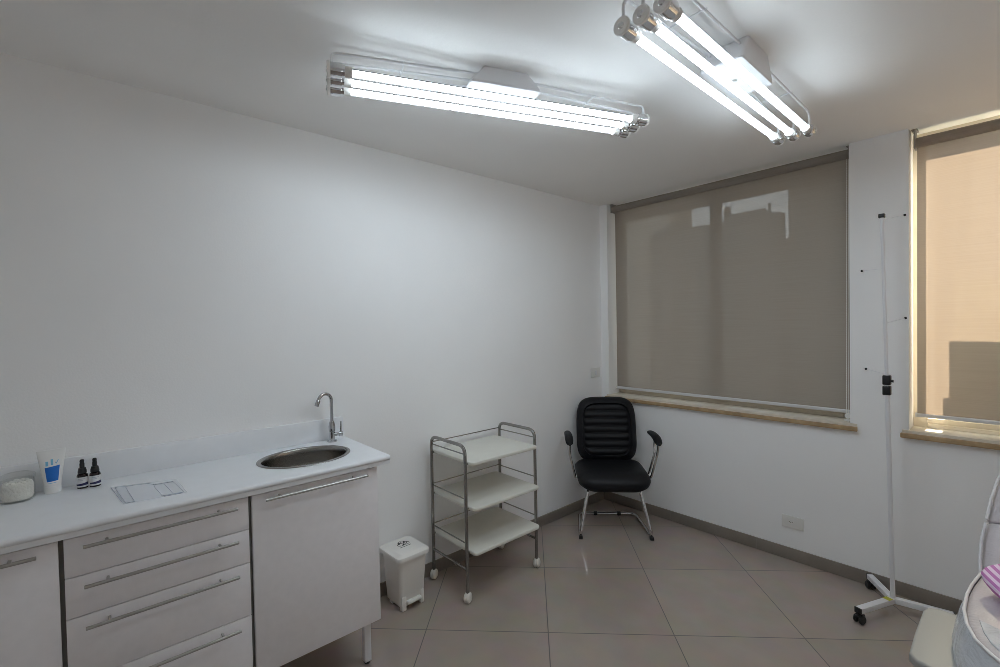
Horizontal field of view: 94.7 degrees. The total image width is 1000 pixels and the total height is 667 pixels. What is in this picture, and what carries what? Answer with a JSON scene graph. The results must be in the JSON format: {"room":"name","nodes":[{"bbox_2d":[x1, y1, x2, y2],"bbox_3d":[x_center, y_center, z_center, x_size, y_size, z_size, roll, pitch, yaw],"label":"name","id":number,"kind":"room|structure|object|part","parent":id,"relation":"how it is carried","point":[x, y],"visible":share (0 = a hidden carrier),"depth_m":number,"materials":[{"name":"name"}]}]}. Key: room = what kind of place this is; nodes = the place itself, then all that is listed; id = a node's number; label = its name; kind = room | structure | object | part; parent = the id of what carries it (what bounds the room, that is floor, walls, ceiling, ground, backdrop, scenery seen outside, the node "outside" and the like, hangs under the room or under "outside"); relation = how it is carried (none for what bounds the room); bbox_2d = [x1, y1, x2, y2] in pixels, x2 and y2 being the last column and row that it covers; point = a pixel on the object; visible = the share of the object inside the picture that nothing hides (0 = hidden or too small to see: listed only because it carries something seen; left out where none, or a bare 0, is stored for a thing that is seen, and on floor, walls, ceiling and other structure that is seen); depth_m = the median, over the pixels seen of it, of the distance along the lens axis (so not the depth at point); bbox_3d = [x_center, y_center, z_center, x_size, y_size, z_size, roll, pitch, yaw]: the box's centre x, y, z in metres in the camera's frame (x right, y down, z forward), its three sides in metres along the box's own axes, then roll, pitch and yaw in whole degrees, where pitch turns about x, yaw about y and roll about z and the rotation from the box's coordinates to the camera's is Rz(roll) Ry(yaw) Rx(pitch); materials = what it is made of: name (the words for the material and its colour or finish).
{"room":"examination room","nodes":[
{"label":"examination room","id":0,"kind":"room"},
{"bbox_2d":[0,53,601,582],"bbox_3d":[-0.857,0.227,2.496,4.450,2.484,0.150,-2,1,-41],"label":"wall","id":1,"kind":"structure","parent":0,"point":[172,269],"depth_m":2.19,"materials":[{"name":"paint"}]},
{"bbox_2d":[0,416,343,491],"bbox_3d":[-1.512,0.512,1.804,1.838,0.106,0.020,-2,1,-41],"label":"backsplash","id":2,"kind":"structure","parent":1,"relation":"attached to","point":[148,458],"depth_m":1.94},
{"bbox_2d":[380,492,603,596],"bbox_3d":[-0.743,1.430,2.492,4.350,0.075,0.010,-2,1,-41],"label":"baseboard","id":3,"kind":"structure","parent":1,"relation":"attached to","point":[442,563],"depth_m":3.42,"materials":[{"name":"tile"}]},
{"bbox_2d":[591,367,599,377],"bbox_3d":[0.798,0.326,3.845,0.120,0.080,0.013,-2,1,-41],"label":"light switch","id":4,"kind":"object","parent":1,"relation":"attached to","point":[595,372],"visible":1,"depth_m":3.83,"materials":[{"name":"white plastic"}]},
{"bbox_2d":[0,0,999,205],"bbox_3d":[0.449,-1.089,1.111,4.650,0.150,3.950,-2,1,-41],"label":"ceiling","id":5,"kind":"structure","parent":0,"point":[861,69],"depth_m":1.75,"materials":[{"name":"paint"}]},
{"bbox_2d":[326,52,649,138],"bbox_3d":[0.003,-0.954,1.852,1.316,0.130,0.184,-2,1,-20],"label":"ceiling light","id":6,"kind":"object","parent":5,"relation":"hanging from","point":[490,87],"visible":1,"depth_m":1.79,"materials":[{"name":"white metal"}]},
{"bbox_2d":[613,0,816,145],"bbox_3d":[0.880,-0.955,1.711,1.326,0.158,0.179,-2,1,-42],"label":"ceiling light","id":7,"kind":"object","parent":5,"relation":"hanging from","point":[738,68],"visible":1,"depth_m":1.59,"materials":[{"name":"white metal"}]},
{"bbox_2d":[280,499,956,666],"bbox_3d":[0.499,1.529,1.161,4.650,0.120,3.950,-2,1,-41],"label":"floor","id":8,"kind":"structure","parent":0,"point":[612,596],"depth_m":2.39,"materials":[{"name":"tile"}]},
{"bbox_2d":[0,541,65,666],"bbox_3d":[-1.626,1.059,1.367,0.506,0.892,0.505,-2,1,-41],"label":"base cabinet","id":9,"kind":"object","parent":8,"relation":"on","point":[31,588],"visible":0.62,"depth_m":1.32,"materials":[{"name":"white laminate"}]},
{"bbox_3d":[-1.478,0.644,1.184,0.406,0.011,0.036,-2,1,-41],"label":"handle","id":10,"kind":"part","parent":9,"relation":"part of","materials":[{"name":"silver metal"}]},
{"bbox_2d":[61,496,253,666],"bbox_3d":[-1.246,1.046,1.702,0.506,0.892,0.505,-2,1,-41],"label":"base cabinet","id":11,"kind":"object","parent":8,"relation":"on","point":[174,590],"visible":0.89,"depth_m":1.53,"materials":[{"name":"white laminate"}]},
{"bbox_3d":[-1.116,0.667,1.538,0.494,0.117,0.018,-2,1,-41],"label":"drawer","id":12,"kind":"part","parent":11,"relation":"part of","materials":[{"name":"white laminate"}]},
{"bbox_3d":[-1.113,0.788,1.540,0.494,0.120,0.018,-2,1,-41],"label":"drawer","id":13,"kind":"part","parent":11,"relation":"part of","materials":[{"name":"white laminate"}]},
{"bbox_3d":[-1.110,0.948,1.543,0.494,0.192,0.018,-2,1,-41],"label":"drawer","id":14,"kind":"part","parent":11,"relation":"part of","materials":[{"name":"white laminate"}]},
{"bbox_3d":[-1.098,0.632,1.519,0.411,0.011,0.036,-2,1,-41],"label":"handle","id":15,"kind":"part","parent":11,"relation":"part of","materials":[{"name":"silver metal"}]},
{"bbox_3d":[-1.095,0.753,1.521,0.411,0.011,0.036,-2,1,-41],"label":"handle","id":16,"kind":"part","parent":11,"relation":"part of","materials":[{"name":"silver metal"}]},
{"bbox_3d":[-1.093,0.879,1.523,0.411,0.011,0.036,-2,1,-41],"label":"handle","id":17,"kind":"part","parent":11,"relation":"part of","materials":[{"name":"silver metal"}]},
{"bbox_3d":[-1.106,1.167,1.548,0.494,0.240,0.018,-2,1,-41],"label":"drawer","id":18,"kind":"part","parent":11,"relation":"part of","materials":[{"name":"white laminate"}]},
{"bbox_2d":[0,416,389,554],"bbox_3d":[-1.347,0.530,1.625,1.846,0.143,0.507,-2,1,-41],"label":"countertop","id":19,"kind":"structure","parent":11,"relation":"on","point":[215,469],"depth_m":1.75,"materials":[{"name":"white laminate"}]},
{"bbox_2d":[0,470,34,502],"bbox_3d":[-1.651,0.522,1.576,0.093,0.098,0.093,-2,1,-41],"label":"jar","id":20,"kind":"object","parent":19,"relation":"on","point":[15,490],"visible":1,"depth_m":1.55,"materials":[{"name":"white"}]},
{"bbox_2d":[36,448,65,493],"bbox_3d":[-1.604,0.492,1.650,0.059,0.153,0.048,-1,1,-7],"label":"tube","id":21,"kind":"object","parent":19,"relation":"on","point":[51,462],"visible":1,"depth_m":1.64,"materials":[{"name":"white plastic"}]},
{"bbox_2d":[45,465,59,481],"bbox_3d":[-1.591,0.499,1.639,0.013,0.054,0.039,0,2,45],"label":"print","id":22,"kind":"object","parent":21,"relation":"on","point":[52,472],"depth_m":1.64,"materials":[{"name":"blue"}]},
{"bbox_2d":[76,459,88,488],"bbox_3d":[-1.534,0.514,1.692,0.033,0.105,0.033,-2,1,-35],"label":"dropper bottle","id":23,"kind":"object","parent":19,"relation":"on","point":[82,480],"visible":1,"depth_m":1.68,"materials":[{"name":"black glass"}]},
{"bbox_3d":[-1.535,0.477,1.692,0.014,0.032,0.014,-2,1,-35],"label":"rubber bulb","id":24,"kind":"part","parent":23,"relation":"part of","materials":[{"name":"black rubber"}]},
{"bbox_2d":[76,473,88,488],"bbox_3d":[-1.534,0.537,1.693,0.032,0.058,0.032,-2,1,-35],"label":"label","id":25,"kind":"object","parent":23,"relation":"on","point":[82,480],"depth_m":1.68,"materials":[{"name":"paper"}]},
{"bbox_2d":[89,458,100,486],"bbox_3d":[-1.503,0.513,1.709,0.033,0.105,0.033,0,2,45],"label":"dropper bottle","id":26,"kind":"object","parent":19,"relation":"on","point":[95,474],"visible":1,"depth_m":1.70,"materials":[{"name":"black glass"}]},
{"bbox_3d":[-1.504,0.477,1.709,0.014,0.032,0.014,0,2,45],"label":"rubber bulb","id":27,"kind":"part","parent":26,"relation":"part of","materials":[{"name":"black rubber"}]},
{"bbox_2d":[89,471,100,486],"bbox_3d":[-1.502,0.537,1.710,0.032,0.058,0.032,0,2,45],"label":"label","id":28,"kind":"object","parent":26,"relation":"on","point":[94,476],"depth_m":1.70,"materials":[{"name":"paper"}]},
{"bbox_2d":[111,479,186,503],"bbox_3d":[-1.264,0.560,1.655,0.202,0.005,0.263,-2,1,-41],"label":"printed sleeve","id":29,"kind":"object","parent":19,"relation":"on","point":[132,493],"visible":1,"depth_m":1.64,"materials":[{"name":"grey paper"}]},
{"bbox_2d":[256,445,349,468],"bbox_3d":[-0.866,0.614,2.053,0.392,0.142,0.326,-2,1,-41],"label":"sink","id":30,"kind":"object","parent":19,"relation":"in","point":[312,455],"visible":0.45,"depth_m":2.16,"materials":[{"name":"grey metal"}]},
{"bbox_3d":[-0.865,0.626,2.053,0.350,0.119,0.284,-2,1,-41],"label":"bowl","id":31,"kind":"part","parent":30,"relation":"part of","materials":[{"name":"silver metal"}]},
{"bbox_2d":[314,392,342,442],"bbox_3d":[-0.857,0.416,2.297,0.141,0.251,0.052,-2,1,-41],"label":"faucet","id":32,"kind":"object","parent":19,"relation":"on","point":[332,433],"visible":1,"depth_m":2.30,"materials":[{"name":"silver metal"}]},
{"bbox_3d":[-0.870,0.367,2.276,0.020,0.151,0.099,0,1,36],"label":"spout","id":33,"kind":"part","parent":32,"relation":"part of","materials":[{"name":"silver metal"}]},
{"bbox_3d":[-0.820,0.481,2.322,0.051,0.076,0.027,-2,1,-23],"label":"lever","id":34,"kind":"part","parent":32,"relation":"part of","materials":[{"name":"silver metal"}]},
{"bbox_3d":[-1.089,1.073,1.527,0.411,0.011,0.036,-2,1,-41],"label":"handle","id":35,"kind":"part","parent":11,"relation":"part of","materials":[{"name":"silver metal"}]},
{"bbox_2d":[249,467,380,666],"bbox_3d":[-0.866,1.032,2.036,0.508,0.892,0.505,-2,1,-41],"label":"base cabinet","id":36,"kind":"object","parent":8,"relation":"on","point":[314,545],"visible":0.63,"depth_m":1.85,"materials":[{"name":"white laminate"}]},
{"bbox_3d":[-0.724,0.613,1.848,0.403,0.011,0.036,-2,1,-41],"label":"handle","id":37,"kind":"part","parent":36,"relation":"part of","materials":[{"name":"silver metal"}]},
{"bbox_3d":[-0.597,1.364,2.061,0.030,0.193,0.030,-2,1,-41],"label":"leg","id":38,"kind":"part","parent":36,"relation":"part of","materials":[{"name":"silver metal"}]},
{"bbox_2d":[379,536,428,611],"bbox_3d":[-0.521,1.309,2.523,0.204,0.306,0.222,-2,2,-43],"label":"pedal bin","id":39,"kind":"object","parent":8,"relation":"on","point":[404,557],"visible":1,"depth_m":2.46,"materials":[{"name":"white plastic"}]},
{"bbox_3d":[-0.524,1.175,2.520,0.204,0.035,0.222,-2,2,-43],"label":"lid","id":40,"kind":"part","parent":39,"relation":"part of","materials":[{"name":"white plastic"}]},
{"bbox_2d":[430,422,539,603],"bbox_3d":[-0.080,1.019,2.772,0.592,0.860,0.411,-2,1,-41],"label":"trolley","id":41,"kind":"object","parent":8,"relation":"on","point":[477,534],"visible":1,"depth_m":2.73,"materials":[{"name":"grey metal"}]},
{"bbox_3d":[-0.297,0.651,2.600,0.007,0.007,0.330,-2,1,-41],"label":"rail","id":42,"kind":"part","parent":41,"relation":"part of","materials":[{"name":"grey metal"}]},
{"bbox_3d":[-0.293,0.894,2.605,0.007,0.007,0.330,-2,1,-41],"label":"rail","id":43,"kind":"part","parent":41,"relation":"part of","materials":[{"name":"grey metal"}]},
{"bbox_3d":[-0.288,1.134,2.609,0.007,0.007,0.330,-2,1,-41],"label":"rail","id":44,"kind":"part","parent":41,"relation":"part of","materials":[{"name":"grey metal"}]},
{"bbox_3d":[-0.291,0.999,2.607,0.019,0.804,0.349,-2,1,-41],"label":"frame","id":45,"kind":"part","parent":41,"relation":"part of","materials":[{"name":"grey metal"}]},
{"bbox_3d":[-0.197,1.119,2.909,0.534,0.007,0.007,-2,1,-41],"label":"rail","id":46,"kind":"part","parent":41,"relation":"part of","materials":[{"name":"grey metal"}]},
{"bbox_3d":[-0.206,0.634,2.900,0.534,0.007,0.007,-2,1,-41],"label":"rail","id":47,"kind":"part","parent":41,"relation":"part of","materials":[{"name":"grey metal"}]},
{"bbox_3d":[-0.202,0.881,2.905,0.534,0.007,0.007,-2,1,-41],"label":"rail","id":48,"kind":"part","parent":41,"relation":"part of","materials":[{"name":"grey metal"}]},
{"bbox_2d":[433,435,535,465],"bbox_3d":[-0.090,0.694,2.770,0.504,0.020,0.397,-2,1,-41],"label":"shelf","id":49,"kind":"object","parent":41,"relation":"attached to","point":[483,450],"depth_m":2.72,"materials":[{"name":"white plastic"}]},
{"bbox_2d":[434,471,538,511],"bbox_3d":[-0.081,0.937,2.770,0.504,0.020,0.410,-2,1,-41],"label":"shelf","id":50,"kind":"object","parent":41,"relation":"attached to","point":[487,490],"depth_m":2.73,"materials":[{"name":"white plastic"}]},
{"bbox_2d":[435,507,538,555],"bbox_3d":[-0.076,1.176,2.775,0.504,0.020,0.410,-2,1,-41],"label":"shelf","id":51,"kind":"object","parent":41,"relation":"attached to","point":[492,528],"depth_m":2.74,"materials":[{"name":"white plastic"}]},
{"bbox_3d":[0.103,0.637,2.953,0.007,0.007,0.330,-2,1,-41],"label":"rail","id":52,"kind":"part","parent":41,"relation":"part of","materials":[{"name":"grey metal"}]},
{"bbox_3d":[0.108,0.880,2.958,0.007,0.007,0.330,-2,1,-41],"label":"rail","id":53,"kind":"part","parent":41,"relation":"part of","materials":[{"name":"grey metal"}]},
{"bbox_3d":[0.110,0.985,2.960,0.019,0.804,0.349,-2,1,-41],"label":"frame","id":54,"kind":"part","parent":41,"relation":"part of","materials":[{"name":"grey metal"}]},
{"bbox_3d":[0.112,1.120,2.962,0.007,0.007,0.330,-2,1,-41],"label":"rail","id":55,"kind":"part","parent":41,"relation":"part of","materials":[{"name":"grey metal"}]},
{"bbox_2d":[564,397,661,540],"bbox_3d":[0.812,0.960,3.393,0.671,0.919,0.544,-1,1,5],"label":"office chair","id":56,"kind":"object","parent":8,"relation":"on","point":[605,426],"visible":1,"depth_m":3.52,"materials":[{"name":"black leather"}]},
{"bbox_3d":[0.499,0.754,3.369,0.059,0.060,0.315,-1,1,5],"label":"armrest","id":57,"kind":"part","parent":56,"relation":"part of","materials":[{"name":"black plastic"}]},
{"bbox_3d":[0.824,0.744,3.580,0.456,0.494,0.159,-1,1,5],"label":"backrest","id":58,"kind":"part","parent":56,"relation":"part of","materials":[{"name":"black leather"}]},
{"bbox_3d":[0.812,1.024,3.372,0.505,0.119,0.500,-1,1,5],"label":"seat","id":59,"kind":"part","parent":56,"relation":"part of","materials":[{"name":"black leather"}]},
{"bbox_3d":[0.817,1.246,3.393,0.509,0.346,0.428,-1,1,5],"label":"cantilever frame","id":60,"kind":"part","parent":56,"relation":"part of","materials":[{"name":"silver metal"}]},
{"bbox_3d":[1.109,0.743,3.319,0.059,0.060,0.315,-1,1,5],"label":"armrest","id":61,"kind":"part","parent":56,"relation":"part of","materials":[{"name":"black plastic"}]},
{"bbox_2d":[853,213,955,624],"bbox_3d":[1.989,0.405,2.275,0.454,2.027,0.383,-2,1,-41],"label":"stand","id":62,"kind":"object","parent":8,"relation":"on","point":[872,581],"visible":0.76,"depth_m":2.33,"materials":[{"name":"white metal"}]},
{"bbox_3d":[1.877,1.355,2.301,0.255,0.026,0.030,-1,1,-19],"label":"leg","id":63,"kind":"part","parent":62,"relation":"part of","materials":[{"name":"white metal"}]},
{"bbox_3d":[2.025,1.350,2.450,0.030,0.026,0.222,-1,1,14],"label":"leg","id":64,"kind":"part","parent":62,"relation":"part of","materials":[{"name":"white metal"}]},
{"bbox_3d":[2.087,1.352,2.273,0.225,0.026,0.030,0,1,38],"label":"leg","id":65,"kind":"part","parent":62,"relation":"part of","materials":[{"name":"white metal"}]},
{"bbox_2d":[909,475,999,666],"bbox_3d":[1.773,0.972,1.316,1.096,0.939,0.844,-2,1,-41],"label":"chair","id":66,"kind":"object","parent":8,"relation":"on","point":[970,637],"visible":0.98,"depth_m":1.46,"materials":[{"name":"grey plastic"}]},
{"bbox_3d":[1.434,1.005,1.502,0.400,0.032,0.117,-2,1,-41],"label":"armrest","id":67,"kind":"part","parent":66,"relation":"part of","materials":[{"name":"grey"}]},
{"bbox_3d":[1.640,0.897,1.199,0.695,0.078,0.614,-2,1,-41],"label":"seat","id":68,"kind":"part","parent":66,"relation":"part of","materials":[{"name":"grey plastic"}]},
{"bbox_2d":[981,564,999,597],"bbox_3d":[1.685,0.792,1.397,0.304,0.121,0.210,0,1,35],"label":"striped cushion","id":69,"kind":"object","parent":66,"relation":"on","point":[990,575],"visible":1,"depth_m":1.47,"materials":[{"name":"pink fabric"}]},
{"bbox_3d":[1.976,0.800,1.494,0.179,0.198,0.572,-2,1,-41],"label":"backrest","id":70,"kind":"part","parent":66,"relation":"part of","materials":[{"name":"grey plastic"}]},
{"bbox_2d":[987,480,999,524],"bbox_3d":[2.084,0.614,1.589,0.249,0.246,0.548,-2,1,-41],"label":"cushion","id":71,"kind":"object","parent":66,"relation":"on","point":[993,509],"depth_m":1.73,"materials":[{"name":"grey"}]},
{"bbox_2d":[599,129,999,600],"bbox_3d":[2.143,0.167,2.607,0.200,2.484,3.950,-2,1,-41],"label":"wall","id":72,"kind":"structure","parent":0,"point":[741,474],"depth_m":2.58,"materials":[{"name":"paint"}]},
{"bbox_2d":[610,145,849,421],"bbox_3d":[1.493,-0.283,3.268,0.071,1.582,1.636,-2,1,-41],"label":"roller blind","id":73,"kind":"object","parent":72,"relation":"attached to","point":[737,288],"visible":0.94,"depth_m":3.12,"materials":[{"name":"grey fabric"}]},
{"bbox_3d":[2.013,-0.279,2.668,0.043,1.489,0.011,-2,1,-41],"label":"pull chain","id":74,"kind":"part","parent":73,"relation":"part of","materials":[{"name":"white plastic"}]},
{"bbox_2d":[605,392,857,431],"bbox_3d":[1.526,0.528,3.298,0.229,0.040,1.700,-2,1,-41],"label":"window sill","id":75,"kind":"structure","parent":72,"relation":"attached to","point":[757,413],"depth_m":3.06,"materials":[{"name":"beige stone"}]},
{"bbox_2d":[619,389,845,417],"bbox_3d":[1.566,-0.286,3.340,0.062,1.584,1.639,-2,1,-41],"label":"window","id":76,"kind":"structure","parent":72,"relation":"in","point":[691,398],"depth_m":3.20,"materials":[{"name":"beige metal"}]},
{"bbox_2d":[604,492,961,613],"bbox_3d":[2.108,1.374,2.537,0.010,0.075,3.689,-2,1,-41],"label":"baseboard","id":77,"kind":"structure","parent":72,"relation":"attached to","point":[925,596],"depth_m":2.86,"materials":[{"name":"tile"}]},
{"bbox_2d":[782,514,803,530],"bbox_3d":[1.816,1.173,2.860,0.010,0.076,0.120,-2,1,-41],"label":"wall outlet","id":78,"kind":"object","parent":72,"relation":"attached to","point":[789,521],"visible":1,"depth_m":2.85,"materials":[{"name":"white plastic"}]},
{"bbox_2d":[900,426,999,449],"bbox_3d":[2.720,0.531,1.944,0.229,0.040,1.541,-2,1,-41],"label":"window sill","id":79,"kind":"structure","parent":72,"relation":"attached to","point":[985,441],"depth_m":2.32,"materials":[{"name":"beige stone"}]},
{"bbox_2d":[913,115,999,435],"bbox_3d":[2.767,-0.283,1.978,0.062,1.584,1.484,-2,1,-41],"label":"window","id":80,"kind":"structure","parent":72,"relation":"in","point":[980,428],"depth_m":2.50,"materials":[{"name":"beige"}]},
{"bbox_2d":[911,118,999,424],"bbox_3d":[2.693,-0.310,1.907,0.067,1.524,1.479,-2,1,-41],"label":"roller blind","id":81,"kind":"object","parent":80,"relation":"attached to","point":[958,170],"visible":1,"depth_m":2.34,"materials":[{"name":"grey fabric"}]}
]}

